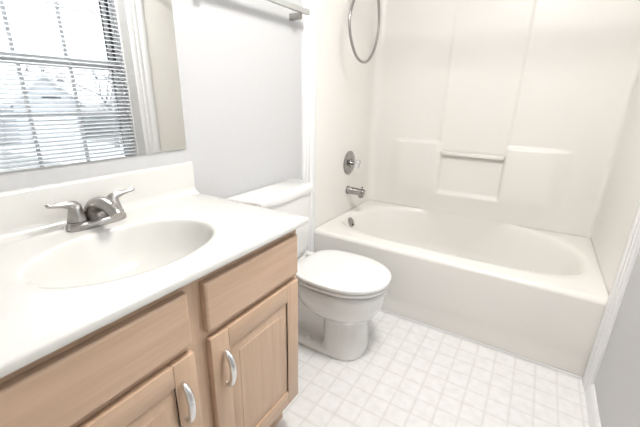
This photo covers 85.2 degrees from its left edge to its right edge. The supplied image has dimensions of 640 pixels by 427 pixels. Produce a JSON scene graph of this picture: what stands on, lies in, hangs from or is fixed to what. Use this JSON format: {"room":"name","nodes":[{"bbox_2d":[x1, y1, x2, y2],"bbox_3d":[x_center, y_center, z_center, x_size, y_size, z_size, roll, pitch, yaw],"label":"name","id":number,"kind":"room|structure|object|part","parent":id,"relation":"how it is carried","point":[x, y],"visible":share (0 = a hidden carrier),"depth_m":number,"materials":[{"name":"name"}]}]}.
{"room":"bathroom","nodes":[
{"label":"bathroom","id":0,"kind":"room"},
{"bbox_2d":[0,0,364,228],"bbox_3d":[-0.482,-0.482,1.439,0.150,2.440,3.484,12,21,30],"label":"wall","id":1,"kind":"structure","parent":0,"point":[240,61],"depth_m":1.47,"materials":[{"name":"paint"}]},
{"bbox_2d":[0,0,186,172],"bbox_3d":[-0.738,-0.589,0.805,0.005,0.969,0.904,12,21,30],"label":"wall mirror","id":2,"kind":"object","parent":1,"relation":"attached to","point":[81,81],"visible":1,"depth_m":0.99,"materials":[{"name":"silver mirror"}]},
{"bbox_2d":[0,161,198,244],"bbox_3d":[-0.727,-0.024,0.983,0.050,0.119,0.909,12,21,30],"label":"backsplash","id":3,"kind":"structure","parent":1,"relation":"attached to","point":[24,214],"depth_m":1.02,"materials":[{"name":"stone"}]},
{"bbox_2d":[266,0,309,20],"bbox_3d":[-0.265,-0.886,1.439,0.071,0.052,0.702,12,21,30],"label":"towel bar","id":4,"kind":"object","parent":1,"relation":"attached to","point":[301,10],"visible":1,"depth_m":1.62,"materials":[{"name":"grey paint"}]},
{"bbox_3d":[-0.117,-0.950,1.678,0.062,0.028,0.025,12,21,30],"label":"post","id":5,"kind":"part","parent":4,"relation":"part of","materials":[{"name":"silver metal"}]},
{"bbox_2d":[302,0,317,251],"bbox_3d":[-0.060,-0.639,1.935,0.017,2.440,0.123,12,21,30],"label":"trim","id":6,"kind":"structure","parent":1,"relation":"attached to","point":[309,22],"depth_m":1.93,"materials":[{"name":"white paint"}]},
{"bbox_2d":[275,310,588,426],"bbox_3d":[0.205,0.874,1.422,1.824,0.100,3.484,12,21,30],"label":"floor","id":7,"kind":"structure","parent":0,"point":[409,373],"depth_m":1.56,"materials":[{"name":"tile"}]},
{"bbox_2d":[0,230,297,426],"bbox_3d":[-0.511,0.501,1.006,0.585,0.844,0.857,12,21,30],"label":"vanity cabinet","id":8,"kind":"object","parent":7,"relation":"on","point":[220,349],"visible":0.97,"depth_m":0.80,"materials":[{"name":"brown wood"}]},
{"bbox_3d":[-0.407,0.288,0.611,0.019,0.132,0.417,12,21,30],"label":"false drawer","id":9,"kind":"part","parent":8,"relation":"part of","materials":[{"name":"brown wood"}]},
{"bbox_3d":[-0.412,0.598,0.714,0.019,0.477,0.418,12,21,30],"label":"door","id":10,"kind":"part","parent":8,"relation":"part of","materials":[{"name":"brown wood"}]},
{"bbox_3d":[-0.412,0.598,0.713,0.016,0.369,0.310,12,21,30],"label":"raised panel","id":11,"kind":"part","parent":8,"relation":"part of","materials":[{"name":"brown wood"}]},
{"bbox_2d":[0,161,308,377],"bbox_3d":[-0.513,0.088,0.879,0.557,0.259,0.911,12,21,30],"label":"vanity sink","id":12,"kind":"object","parent":8,"relation":"in","point":[58,286],"visible":0.96,"depth_m":0.91,"materials":[{"name":"ceramic"}]},
{"bbox_2d":[45,187,134,231],"bbox_3d":[-0.641,-0.010,0.994,0.179,0.088,0.178,-4,19,-15],"label":"faucet","id":13,"kind":"object","parent":12,"relation":"on","point":[98,211],"visible":1,"depth_m":0.95,"materials":[{"name":"silver metal"}]},
{"bbox_3d":[-0.684,-0.003,0.940,0.049,0.068,0.091,12,21,30],"label":"lever handle","id":14,"kind":"part","parent":13,"relation":"part of","materials":[{"name":"silver metal"}]},
{"bbox_3d":[-0.647,0.020,1.012,0.056,0.021,0.160,12,21,30],"label":"plate","id":15,"kind":"part","parent":13,"relation":"part of","materials":[{"name":"silver metal"}]},
{"bbox_3d":[-0.610,-0.007,0.979,0.167,0.083,0.061,12,21,30],"label":"spout","id":16,"kind":"part","parent":13,"relation":"part of","materials":[{"name":"silver metal"}]},
{"bbox_3d":[-0.608,-0.040,1.057,0.049,0.068,0.091,12,21,30],"label":"lever handle","id":17,"kind":"part","parent":13,"relation":"part of","materials":[{"name":"silver metal"}]},
{"bbox_3d":[-0.299,0.436,0.794,0.039,0.116,0.018,12,21,30],"label":"pull handle","id":18,"kind":"part","parent":8,"relation":"part of","materials":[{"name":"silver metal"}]},
{"bbox_3d":[-0.232,0.403,0.897,0.039,0.116,0.018,12,21,30],"label":"pull handle","id":19,"kind":"part","parent":8,"relation":"part of","materials":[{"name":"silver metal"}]},
{"bbox_3d":[-0.175,0.175,0.965,0.019,0.132,0.368,12,21,30],"label":"drawer","id":20,"kind":"part","parent":8,"relation":"part of","materials":[{"name":"brown wood"}]},
{"bbox_3d":[-0.180,0.485,1.069,0.019,0.477,0.366,12,21,30],"label":"door","id":21,"kind":"part","parent":8,"relation":"part of","materials":[{"name":"brown wood"}]},
{"bbox_3d":[-0.179,0.485,1.068,0.016,0.369,0.258,12,21,30],"label":"raised panel","id":22,"kind":"part","parent":8,"relation":"part of","materials":[{"name":"brown wood"}]},
{"bbox_2d":[226,178,390,360],"bbox_3d":[-0.005,0.303,1.702,0.661,0.801,0.529,12,21,30],"label":"toilet","id":23,"kind":"object","parent":7,"relation":"on","point":[339,291],"visible":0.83,"depth_m":1.67,"materials":[{"name":"white ceramic"}]},
{"bbox_3d":[-0.206,-0.100,1.689,0.188,0.036,0.504,12,21,30],"label":"tank lid","id":24,"kind":"part","parent":23,"relation":"part of","materials":[{"name":"white ceramic"}]},
{"bbox_3d":[-0.210,0.090,1.753,0.166,0.365,0.480,12,21,30],"label":"tank","id":25,"kind":"part","parent":23,"relation":"part of","materials":[{"name":"white ceramic"}]},
{"bbox_3d":[0.030,0.475,1.821,0.634,0.400,0.364,12,21,30],"label":"bowl","id":26,"kind":"part","parent":23,"relation":"part of","materials":[{"name":"white ceramic"}]},
{"bbox_3d":[0.117,0.301,1.708,0.452,0.018,0.381,12,21,30],"label":"seat","id":27,"kind":"part","parent":23,"relation":"part of","materials":[{"name":"white plastic"}]},
{"bbox_3d":[0.117,0.279,1.702,0.461,0.020,0.388,12,21,30],"label":"seat lid","id":28,"kind":"part","parent":23,"relation":"part of","materials":[{"name":"white plastic"}]},
{"bbox_2d":[314,200,608,378],"bbox_3d":[0.822,0.329,2.275,1.516,0.420,0.868,12,21,30],"label":"bathtub","id":29,"kind":"object","parent":7,"relation":"on","point":[538,296],"visible":0.95,"depth_m":1.91,"materials":[{"name":"ceramic"}]},
{"bbox_3d":[0.232,0.064,2.531,0.046,0.067,0.072,12,21,30],"label":"overflow plate","id":30,"kind":"part","parent":29,"relation":"part of","materials":[{"name":"silver metal"}]},
{"bbox_2d":[366,200,593,247],"bbox_3d":[1.118,-0.764,2.383,1.584,2.440,0.120,12,21,30],"label":"wall","id":31,"kind":"structure","parent":0,"point":[366,200],"depth_m":2.43,"materials":[{"name":"paint"}]},
{"bbox_2d":[314,0,639,293],"bbox_3d":[0.847,-0.633,1.969,1.558,1.598,0.884,12,21,30],"label":"tub surround","id":32,"kind":"object","parent":31,"relation":"attached to","point":[526,113],"visible":0.98,"depth_m":2.23,"materials":[{"name":"plastic"}]},
{"bbox_2d":[343,151,360,174],"bbox_3d":[0.246,-0.357,2.479,0.090,0.172,0.172,12,21,30],"label":"shower valve","id":33,"kind":"object","parent":32,"relation":"attached to","point":[349,162],"visible":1,"depth_m":2.46,"materials":[{"name":"silver metal"}]},
{"bbox_3d":[0.267,-0.352,2.467,0.041,0.057,0.060,12,21,30],"label":"clear knob","id":34,"kind":"part","parent":33,"relation":"part of","materials":[{"name":"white plastic"}]},
{"bbox_2d":[345,186,364,197],"bbox_3d":[0.261,-0.162,2.525,0.140,0.082,0.062,12,21,30],"label":"tub spout","id":35,"kind":"object","parent":32,"relation":"attached to","point":[349,190],"visible":1,"depth_m":2.50,"materials":[{"name":"silver metal"}]},
{"bbox_2d":[348,0,379,63],"bbox_3d":[0.274,-1.255,2.056,0.353,0.678,0.257,-7,20,-22],"label":"shower","id":36,"kind":"object","parent":32,"relation":"attached to","point":[353,1],"visible":1,"depth_m":2.10,"materials":[{"name":"silver metal"}]},
{"bbox_2d":[441,151,504,159],"bbox_3d":[1.055,-0.404,2.418,0.407,0.026,0.024,12,21,30],"label":"niche shelf","id":37,"kind":"object","parent":32,"relation":"attached to","point":[467,155],"depth_m":2.41,"materials":[{"name":"plastic"}]},
{"bbox_2d":[594,248,639,426],"bbox_3d":[0.939,-0.180,0.607,0.150,2.440,3.484,12,21,30],"label":"wall","id":38,"kind":"structure","parent":0,"point":[617,382],"depth_m":1.23,"materials":[{"name":"paint"}]},
{"bbox_2d":[586,384,600,426],"bbox_3d":[0.579,1.055,0.604,0.012,0.085,2.224,12,21,30],"label":"baseboard","id":39,"kind":"structure","parent":38,"relation":"attached to","point":[591,400],"depth_m":1.40,"materials":[{"name":"white paint"}]},
{"bbox_2d":[582,200,639,396],"bbox_3d":[1.219,-0.366,1.185,0.017,2.440,0.123,12,21,30],"label":"trim","id":40,"kind":"structure","parent":38,"relation":"attached to","point":[632,245],"depth_m":1.41,"materials":[{"name":"white paint"}]}
]}

